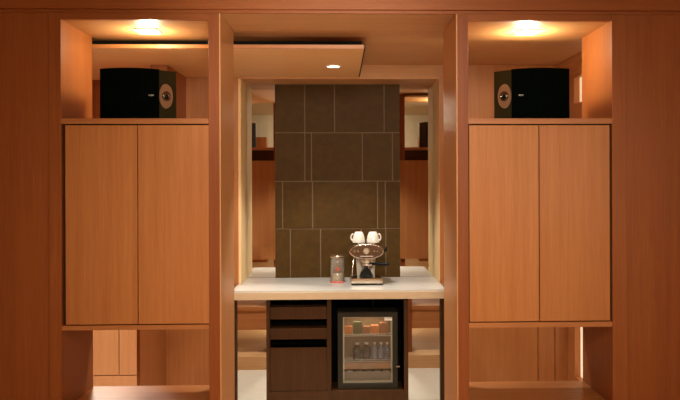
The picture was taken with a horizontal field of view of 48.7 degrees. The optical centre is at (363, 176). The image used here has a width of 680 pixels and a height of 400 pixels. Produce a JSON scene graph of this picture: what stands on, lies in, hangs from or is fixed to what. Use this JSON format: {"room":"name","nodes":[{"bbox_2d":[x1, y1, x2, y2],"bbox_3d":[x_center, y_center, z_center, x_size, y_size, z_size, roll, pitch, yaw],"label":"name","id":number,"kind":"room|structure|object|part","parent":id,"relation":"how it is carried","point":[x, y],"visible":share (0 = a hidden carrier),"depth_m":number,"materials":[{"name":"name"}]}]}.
{"room":"home coffee bar","nodes":[
{"label":"home coffee bar","id":0,"kind":"room"},
{"bbox_2d":[0,13,49,399],"bbox_3d":[-2.166,0.377,3.645,1.297,2.340,0.078,0,0,-2],"label":"wall","id":1,"kind":"structure","parent":0,"point":[24,37],"depth_m":3.62,"materials":[{"name":"brown wood"}]},
{"bbox_2d":[92,80,99,117],"bbox_3d":[-2.156,-0.373,5.670,1.448,0.660,0.469,0,0,-2],"label":"wall","id":2,"kind":"structure","parent":0,"point":[95,83],"depth_m":5.44,"materials":[{"name":"brown wood"}]},
{"bbox_2d":[93,330,136,374],"bbox_3d":[-2.156,0.385,6.070,1.468,2.355,0.330,0,0,-2],"label":"wall","id":3,"kind":"structure","parent":0,"point":[114,351],"depth_m":5.91,"materials":[{"name":"brown wood"}]},
{"bbox_2d":[93,375,136,385],"bbox_3d":[-2.152,1.613,6.066,1.468,0.088,0.338,0,0,-2],"label":"baseboard","id":4,"kind":"structure","parent":3,"relation":"attached to","point":[98,380],"depth_m":5.90,"materials":[{"name":"brown wood"}]},
{"bbox_2d":[137,65,185,385],"bbox_3d":[-1.323,0.429,4.966,0.167,2.450,0.690,0,0,-2],"label":"wall","id":5,"kind":"structure","parent":0,"point":[151,344],"depth_m":4.98,"materials":[{"name":"brown wood"}]},
{"bbox_2d":[166,77,237,385],"bbox_3d":[-1.161,0.429,5.791,0.502,2.450,0.950,0,0,-2],"label":"wall","id":6,"kind":"structure","parent":0,"point":[187,350],"depth_m":5.31,"materials":[{"name":"brown wood"}]},
{"bbox_2d":[234,77,238,283],"bbox_3d":[-0.908,0.022,5.316,0.045,1.477,0.016,0,0,-2],"label":"trim","id":7,"kind":"structure","parent":6,"relation":"attached to","point":[236,233],"depth_m":5.31,"materials":[{"name":"brown wood"}]},
{"bbox_2d":[237,300,265,399],"bbox_3d":[-0.752,1.237,5.328,0.281,0.827,0.006,0,0,-2],"label":"wall mirror","id":8,"kind":"object","parent":6,"relation":"attached to","point":[251,314],"visible":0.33,"depth_m":5.32,"materials":[{"name":"silver metal"}]},
{"bbox_2d":[92,14,581,64],"bbox_3d":[-0.160,-0.850,4.987,5.400,0.100,2.620,0,0,-2],"label":"ceiling","id":9,"kind":"structure","parent":0,"point":[388,39],"depth_m":4.33,"materials":[{"name":"brown wood"}]},
{"bbox_2d":[92,41,364,79],"bbox_3d":[-1.433,-0.750,5.013,2.836,0.088,1.810,0,0,-2],"label":"ceiling panel","id":10,"kind":"object","parent":9,"relation":"attached to","point":[188,58],"visible":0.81,"depth_m":4.43,"materials":[{"name":"brown wood"}]},
{"bbox_2d":[325,65,341,67],"bbox_3d":[-0.189,-0.707,4.800,0.103,0.006,0.103,0,0,-2],"label":"recessed light","id":11,"kind":"object","parent":10,"relation":"attached to","point":[327,66],"visible":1,"depth_m":4.79,"materials":[{"name":"white ceramic"}]},
{"bbox_2d":[468,65,567,381],"bbox_3d":[1.019,0.422,5.860,0.916,2.450,0.950,0,0,-2],"label":"wall","id":12,"kind":"structure","parent":0,"point":[525,353],"depth_m":5.38,"materials":[{"name":"brown wood"}]},
{"bbox_2d":[408,299,439,399],"bbox_3d":[0.400,1.233,5.364,0.301,0.827,0.006,0,0,-2],"label":"wall mirror","id":13,"kind":"object","parent":12,"relation":"attached to","point":[423,314],"visible":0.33,"depth_m":5.36,"materials":[{"name":"silver metal"}]},
{"bbox_2d":[433,79,443,286],"bbox_3d":[0.555,0.058,5.548,0.030,1.519,0.364,0,0,-2],"label":"trim","id":14,"kind":"structure","parent":12,"relation":"attached to","point":[436,165],"depth_m":5.52,"materials":[{"name":"brown wood"}]},
{"bbox_2d":[439,76,443,282],"bbox_3d":[0.571,0.017,5.363,0.046,1.477,0.016,0,0,-2],"label":"trim","id":15,"kind":"structure","parent":12,"relation":"attached to","point":[441,110],"depth_m":5.36,"materials":[{"name":"brown wood"}]},
{"bbox_2d":[568,73,582,380],"bbox_3d":[1.547,0.420,4.606,0.100,2.450,1.590,0,0,-2],"label":"wall","id":16,"kind":"structure","parent":0,"point":[574,333],"depth_m":5.24,"materials":[{"name":"brown wood"}]},
{"bbox_2d":[557,52,581,77],"bbox_3d":[1.452,-0.755,4.703,0.075,0.100,1.390,0,0,-2],"label":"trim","id":17,"kind":"structure","parent":16,"relation":"attached to","point":[574,64],"depth_m":5.10,"materials":[{"name":"brown wood"}]},
{"bbox_2d":[580,77,582,377],"bbox_3d":[1.537,0.351,4.921,0.020,2.088,0.640,0,0,-2],"label":"window","id":18,"kind":"structure","parent":16,"relation":"in","point":[581,328],"depth_m":5.22,"materials":[{"name":"beige"}]},
{"bbox_2d":[626,15,679,399],"bbox_3d":[1.944,0.364,3.774,1.279,2.340,0.078,0,0,-2],"label":"wall","id":19,"kind":"structure","parent":0,"point":[652,41],"depth_m":3.72,"materials":[{"name":"brown wood"}]},
{"bbox_2d":[0,0,679,14],"bbox_3d":[-0.118,-0.999,3.658,5.400,0.401,0.040,0,0,-2],"label":"ceiling","id":20,"kind":"structure","parent":19,"relation":"attached to","point":[444,7],"depth_m":3.65,"materials":[{"name":"brown wood"}]},
{"bbox_3d":[-0.180,0.426,6.002,1.473,2.450,0.590,0,0,-2],"label":"wall","id":21,"kind":"structure","parent":0,"visible":0},
{"bbox_2d":[238,79,246,283],"bbox_3d":[-0.881,0.063,5.503,0.018,1.519,0.364,0,0,-2],"label":"trim","id":22,"kind":"structure","parent":21,"relation":"attached to","point":[242,87],"depth_m":5.41,"materials":[{"name":"brown wood"}]},
{"bbox_2d":[247,85,274,277],"bbox_3d":[-0.770,0.031,5.662,0.213,1.455,0.006,0,0,-2],"label":"wall mirror","id":23,"kind":"object","parent":21,"relation":"attached to","point":[260,98],"visible":1,"depth_m":5.66,"materials":[{"name":"silver metal"}]},
{"bbox_2d":[275,84,399,277],"bbox_3d":[-0.192,0.029,5.680,0.941,1.455,0.050,0,0,-2],"label":"tile panel","id":24,"kind":"object","parent":21,"relation":"attached to","point":[337,146],"visible":0.97,"depth_m":5.65,"materials":[{"name":"brown tile"}]},
{"bbox_2d":[238,65,442,84],"bbox_3d":[-0.169,-0.749,5.526,1.473,0.100,0.364,0,0,-2],"label":"trim","id":25,"kind":"structure","parent":21,"relation":"attached to","point":[370,74],"depth_m":5.36,"materials":[{"name":"brown wood"}]},
{"bbox_2d":[400,85,433,276],"bbox_3d":[0.406,0.027,5.699,0.255,1.455,0.006,0,0,-2],"label":"wall mirror","id":26,"kind":"object","parent":21,"relation":"attached to","point":[416,101],"visible":1,"depth_m":5.70,"materials":[{"name":"silver metal"}]},
{"bbox_3d":[-0.020,1.620,0.820,5.400,0.160,6.840,0,0,-2],"label":"floor","id":27,"kind":"structure","parent":0,"visible":0},
{"bbox_2d":[49,13,234,399],"bbox_3d":[-1.110,0.375,3.894,0.823,2.338,0.535,0,0,-2],"label":"storage unit","id":28,"kind":"object","parent":27,"relation":"on","point":[141,210],"visible":1,"depth_m":3.63,"materials":[{"name":"brown wood"}]},
{"bbox_3d":[-1.491,0.376,3.845,0.059,2.338,0.460,0,0,-2],"label":"post","id":29,"kind":"part","parent":28,"relation":"part of","materials":[{"name":"brown wood"}]},
{"bbox_3d":[-1.264,0.231,3.634,0.344,0.962,0.020,0,0,-2],"label":"door","id":30,"kind":"part","parent":28,"relation":"part of","materials":[{"name":"brown wood"}]},
{"bbox_2d":[61,118,207,123],"bbox_3d":[-1.110,-0.271,3.858,0.706,0.027,0.458,0,0,-2],"label":"shelf","id":31,"kind":"object","parent":28,"relation":"attached to","point":[63,120],"depth_m":3.63,"materials":[{"name":"brown wood"}]},
{"bbox_2d":[100,68,175,117],"bbox_3d":[-1.131,-0.411,3.814,0.354,0.254,0.254,0,0,-2],"label":"loudspeaker","id":32,"kind":"object","parent":28,"relation":"on","point":[124,92],"visible":0.99,"depth_m":3.71,"materials":[{"name":"black plastic"}]},
{"bbox_3d":[-0.996,-0.406,3.778,0.018,0.124,0.076,0,0,44],"label":"oval plate","id":33,"kind":"part","parent":32,"relation":"part of","materials":[{"name":"brown metal"}]},
{"bbox_2d":[78,385,208,399],"bbox_3d":[-1.106,1.152,3.859,0.706,0.030,0.456,0,0,-2],"label":"shelf","id":34,"kind":"object","parent":28,"relation":"attached to","point":[173,392],"depth_m":3.94,"materials":[{"name":"brown wood"}]},
{"bbox_2d":[134,28,161,33],"bbox_3d":[-1.120,-0.758,3.906,0.116,0.009,0.116,0,0,-2],"label":"recessed light","id":35,"kind":"object","parent":28,"relation":"attached to","point":[139,30],"visible":1,"depth_m":3.88,"materials":[{"name":"white ceramic"}]},
{"bbox_3d":[-0.918,0.230,3.645,0.340,0.962,0.020,0,0,-2],"label":"door","id":36,"kind":"part","parent":28,"relation":"part of","materials":[{"name":"brown wood"}]},
{"bbox_3d":[-0.729,0.373,3.869,0.052,2.338,0.460,0,0,-2],"label":"post","id":37,"kind":"part","parent":28,"relation":"part of","materials":[{"name":"brown wood"}]},
{"bbox_2d":[443,14,627,399],"bbox_3d":[0.874,0.368,3.957,0.844,2.338,0.535,0,0,-2],"label":"storage unit","id":38,"kind":"object","parent":27,"relation":"on","point":[535,209],"visible":1,"depth_m":3.70,"materials":[{"name":"brown wood"}]},
{"bbox_3d":[0.485,0.369,3.907,0.052,2.338,0.460,0,0,-2],"label":"post","id":39,"kind":"part","parent":38,"relation":"part of","materials":[{"name":"brown wood"}]},
{"bbox_3d":[0.693,0.228,3.696,0.343,0.964,0.020,0,0,-2],"label":"door","id":40,"kind":"part","parent":38,"relation":"part of","materials":[{"name":"brown wood"}]},
{"bbox_2d":[514,29,540,34],"bbox_3d":[0.867,-0.764,3.967,0.116,0.009,0.116,0,0,-2],"label":"recessed light","id":41,"kind":"object","parent":38,"relation":"attached to","point":[520,31],"visible":1,"depth_m":3.93,"materials":[{"name":"white ceramic"}]},
{"bbox_2d":[494,68,569,117],"bbox_3d":[0.860,-0.418,3.877,0.364,0.258,0.254,0,0,-2],"label":"loudspeaker","id":42,"kind":"object","parent":38,"relation":"on","point":[521,92],"visible":0.99,"depth_m":3.77,"materials":[{"name":"black plastic"}]},
{"bbox_3d":[0.725,-0.412,3.831,0.076,0.124,0.018,0,0,41],"label":"oval plate","id":43,"kind":"part","parent":42,"relation":"part of","materials":[{"name":"brown metal"}]},
{"bbox_2d":[469,381,604,399],"bbox_3d":[0.870,1.145,3.921,0.712,0.030,0.456,0,0,-2],"label":"shelf","id":44,"kind":"object","parent":38,"relation":"attached to","point":[508,390],"depth_m":3.95,"materials":[{"name":"brown wood"}]},
{"bbox_2d":[468,118,611,123],"bbox_3d":[0.865,-0.275,3.920,0.712,0.027,0.458,0,0,-2],"label":"shelf","id":45,"kind":"object","parent":38,"relation":"attached to","point":[470,120],"depth_m":3.69,"materials":[{"name":"brown wood"}]},
{"bbox_3d":[1.043,0.227,3.707,0.349,0.964,0.020,0,0,-2],"label":"door","id":46,"kind":"part","parent":38,"relation":"part of","materials":[{"name":"brown wood"}]},
{"bbox_3d":[1.260,0.367,3.932,0.073,2.338,0.460,0,0,-2],"label":"post","id":47,"kind":"part","parent":38,"relation":"part of","materials":[{"name":"brown wood"}]},
{"bbox_3d":[-0.160,1.676,5.267,5.400,0.050,2.060,0,0,-2],"label":"floor","id":48,"kind":"structure","parent":0,"visible":0},
{"bbox_2d":[266,299,407,399],"bbox_3d":[-0.177,1.236,5.208,0.962,0.830,0.253,0,0,-2],"label":"base cabinet","id":49,"kind":"object","parent":48,"relation":"on","point":[302,335],"visible":0.7,"depth_m":5.08,"materials":[{"name":"brown wood"}]},
{"bbox_3d":[-0.646,1.237,5.194,0.024,0.830,0.253,0,0,-2],"label":"panel","id":50,"kind":"part","parent":49,"relation":"part of","materials":[{"name":"brown wood"}]},
{"bbox_3d":[-0.439,1.062,5.126,0.382,0.074,0.096,0,0,-2],"label":"drawer","id":51,"kind":"part","parent":49,"relation":"part of","materials":[{"name":"brown wood"}]},
{"bbox_3d":[-0.440,0.923,5.126,0.382,0.081,0.096,0,0,-2],"label":"drawer","id":52,"kind":"part","parent":49,"relation":"part of","materials":[{"name":"brown wood"}]},
{"bbox_3d":[-0.437,1.302,5.088,0.382,0.292,0.020,0,0,-2],"label":"door","id":53,"kind":"part","parent":49,"relation":"part of","materials":[{"name":"brown wood"}]},
{"bbox_3d":[-0.179,1.505,5.208,0.909,0.110,0.253,0,0,-2],"label":"rail","id":54,"kind":"part","parent":49,"relation":"part of","materials":[{"name":"brown wood"}]},
{"bbox_2d":[338,307,399,388],"bbox_3d":[0.036,1.187,5.212,0.422,0.526,0.199,0,0,-2],"label":"fridge","id":55,"kind":"object","parent":49,"relation":"in","point":[367,315],"visible":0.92,"depth_m":5.17,"materials":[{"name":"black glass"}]},
{"bbox_2d":[344,325,352,333],"bbox_3d":[-0.101,1.065,5.224,0.057,0.060,0.044,0,0,-2],"label":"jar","id":56,"kind":"object","parent":55,"relation":"in","point":[348,329],"visible":1,"depth_m":5.20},
{"bbox_2d":[346,369,352,379],"bbox_3d":[-0.094,1.377,5.215,0.048,0.067,0.047,0,0,-2],"label":"drink can","id":57,"kind":"object","parent":55,"relation":"in","point":[349,373],"visible":0.99,"depth_m":5.20,"materials":[{"name":"metal"}]},
{"bbox_2d":[353,342,361,360],"bbox_3d":[-0.041,1.212,5.221,0.062,0.119,0.061,0,0,-2],"label":"bottle","id":58,"kind":"object","parent":55,"relation":"in","point":[357,351],"visible":1,"depth_m":5.20,"materials":[{"name":"glass"}]},
{"bbox_2d":[353,320,361,333],"bbox_3d":[-0.039,1.049,5.226,0.061,0.092,0.044,0,0,-2],"label":"snack packet","id":59,"kind":"object","parent":55,"relation":"in","point":[357,324],"visible":1,"depth_m":5.21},
{"bbox_2d":[355,369,361,379],"bbox_3d":[-0.031,1.377,5.216,0.048,0.067,0.047,0,0,-2],"label":"drink can","id":60,"kind":"object","parent":55,"relation":"in","point":[358,373],"visible":0.99,"depth_m":5.20,"materials":[{"name":"metal"}]},
{"bbox_2d":[362,342,370,360],"bbox_3d":[0.023,1.212,5.223,0.062,0.119,0.061,0,0,-2],"label":"bottle","id":61,"kind":"object","parent":55,"relation":"in","point":[366,351],"visible":1,"depth_m":5.20,"materials":[{"name":"glass"}]},
{"bbox_2d":[363,325,369,334],"bbox_3d":[0.022,1.066,5.228,0.050,0.058,0.044,0,0,-2],"label":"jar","id":62,"kind":"object","parent":55,"relation":"in","point":[366,328],"visible":1,"depth_m":5.21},
{"bbox_2d":[364,369,370,379],"bbox_3d":[0.033,1.377,5.218,0.048,0.067,0.047,0,0,-2],"label":"drink can","id":63,"kind":"object","parent":55,"relation":"in","point":[367,373],"visible":1,"depth_m":5.20,"materials":[{"name":"metal"}]},
{"bbox_2d":[344,357,390,361],"bbox_3d":[0.029,1.268,5.230,0.356,0.016,0.107,0,0,-2],"label":"wire shelf","id":64,"kind":"object","parent":55,"relation":"attached to","point":[346,359],"depth_m":5.28,"materials":[{"name":"silver metal"}]},
{"bbox_2d":[344,332,390,335],"bbox_3d":[0.028,1.091,5.230,0.356,0.016,0.107,0,0,-2],"label":"wire shelf","id":65,"kind":"object","parent":55,"relation":"attached to","point":[389,333],"depth_m":5.28,"materials":[{"name":"silver metal"}]},
{"bbox_2d":[344,362,390,368],"bbox_3d":[0.031,1.302,5.174,0.340,0.044,0.003,0,0,-2],"label":"shelf","id":66,"kind":"object","parent":55,"relation":"attached to","point":[367,365],"depth_m":5.17,"materials":[{"name":"brown wood"}]},
{"bbox_2d":[370,324,378,334],"bbox_3d":[0.080,1.062,5.230,0.057,0.066,0.044,0,0,-2],"label":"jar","id":67,"kind":"object","parent":55,"relation":"in","point":[374,329],"visible":1,"depth_m":5.21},
{"bbox_2d":[374,369,379,379],"bbox_3d":[0.097,1.376,5.221,0.048,0.067,0.047,0,0,-2],"label":"drink can","id":68,"kind":"object","parent":55,"relation":"in","point":[376,371],"visible":0.99,"depth_m":5.20,"materials":[{"name":"metal"}]},
{"bbox_2d":[378,342,383,358],"bbox_3d":[0.125,1.212,5.221,0.041,0.119,0.040,0,0,-2],"label":"bottle","id":69,"kind":"object","parent":55,"relation":"in","point":[380,342],"visible":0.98,"depth_m":5.23,"materials":[{"name":"glass"}]},
{"bbox_2d":[379,321,387,333],"bbox_3d":[0.142,1.052,5.232,0.057,0.084,0.044,0,0,-2],"label":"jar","id":70,"kind":"object","parent":55,"relation":"in","point":[383,326],"visible":1,"depth_m":5.21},
{"bbox_2d":[383,369,388,379],"bbox_3d":[0.160,1.376,5.222,0.048,0.067,0.047,0,0,-2],"label":"drink can","id":71,"kind":"object","parent":55,"relation":"in","point":[385,371],"visible":1,"depth_m":5.20,"materials":[{"name":"metal"}]},
{"bbox_3d":[0.289,1.234,5.223,0.029,0.830,0.253,0,0,-2],"label":"panel","id":72,"kind":"part","parent":49,"relation":"part of","materials":[{"name":"brown wood"}]},
{"bbox_2d":[234,276,443,399],"bbox_3d":[-0.163,1.204,5.350,1.521,0.893,0.653,0,0,-2],"label":"countertop","id":73,"kind":"structure","parent":48,"relation":"on","point":[428,287],"depth_m":5.11,"materials":[{"name":"beige stone"}]},
{"bbox_2d":[330,254,344,282],"bbox_3d":[-0.185,0.658,5.397,0.108,0.198,0.108,0,0,-2],"label":"canister","id":74,"kind":"object","parent":73,"relation":"on","point":[336,277],"visible":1,"depth_m":5.36,"materials":[{"name":"clear plastic"}]},
{"bbox_3d":[-0.185,0.569,5.397,0.108,0.020,0.108,0,0,-2],"label":"lid","id":75,"kind":"part","parent":74,"relation":"part of","materials":[{"name":"metal"}]},
{"bbox_2d":[349,242,388,284],"bbox_3d":[0.039,0.612,5.354,0.281,0.290,0.281,0,0,-2],"label":"espresso machine","id":76,"kind":"object","parent":73,"relation":"on","point":[365,254],"visible":0.98,"depth_m":5.25,"materials":[{"name":"silver metal"}]},
{"bbox_2d":[350,232,364,242],"bbox_3d":[-0.031,0.428,5.333,0.093,0.076,0.092,0,0,30],"label":"coffee cup","id":77,"kind":"object","parent":76,"relation":"on","point":[358,237],"visible":1,"depth_m":5.30,"materials":[{"name":"white ceramic"}]},
{"bbox_3d":[0.024,0.522,5.251,0.225,0.097,0.006,0,0,-2],"label":"plate","id":78,"kind":"part","parent":76,"relation":"part of","materials":[{"name":"metal"}]},
{"bbox_2d":[351,275,381,281],"bbox_3d":[0.024,0.719,5.313,0.213,0.025,0.154,0,0,-2],"label":"drip tray","id":79,"kind":"object","parent":76,"relation":"on","point":[359,278],"depth_m":5.24,"materials":[{"name":"silver metal"}]},
{"bbox_2d":[366,231,381,242],"bbox_3d":[0.070,0.427,5.336,0.092,0.076,0.092,0,0,-34],"label":"coffee cup","id":80,"kind":"object","parent":76,"relation":"on","point":[372,237],"visible":1,"depth_m":5.30,"materials":[{"name":"white ceramic"}]},
{"bbox_3d":[0.113,0.609,5.258,0.151,0.027,0.035,0,0,28],"label":"handle","id":81,"kind":"part","parent":76,"relation":"part of","materials":[{"name":"black plastic"}]}
]}

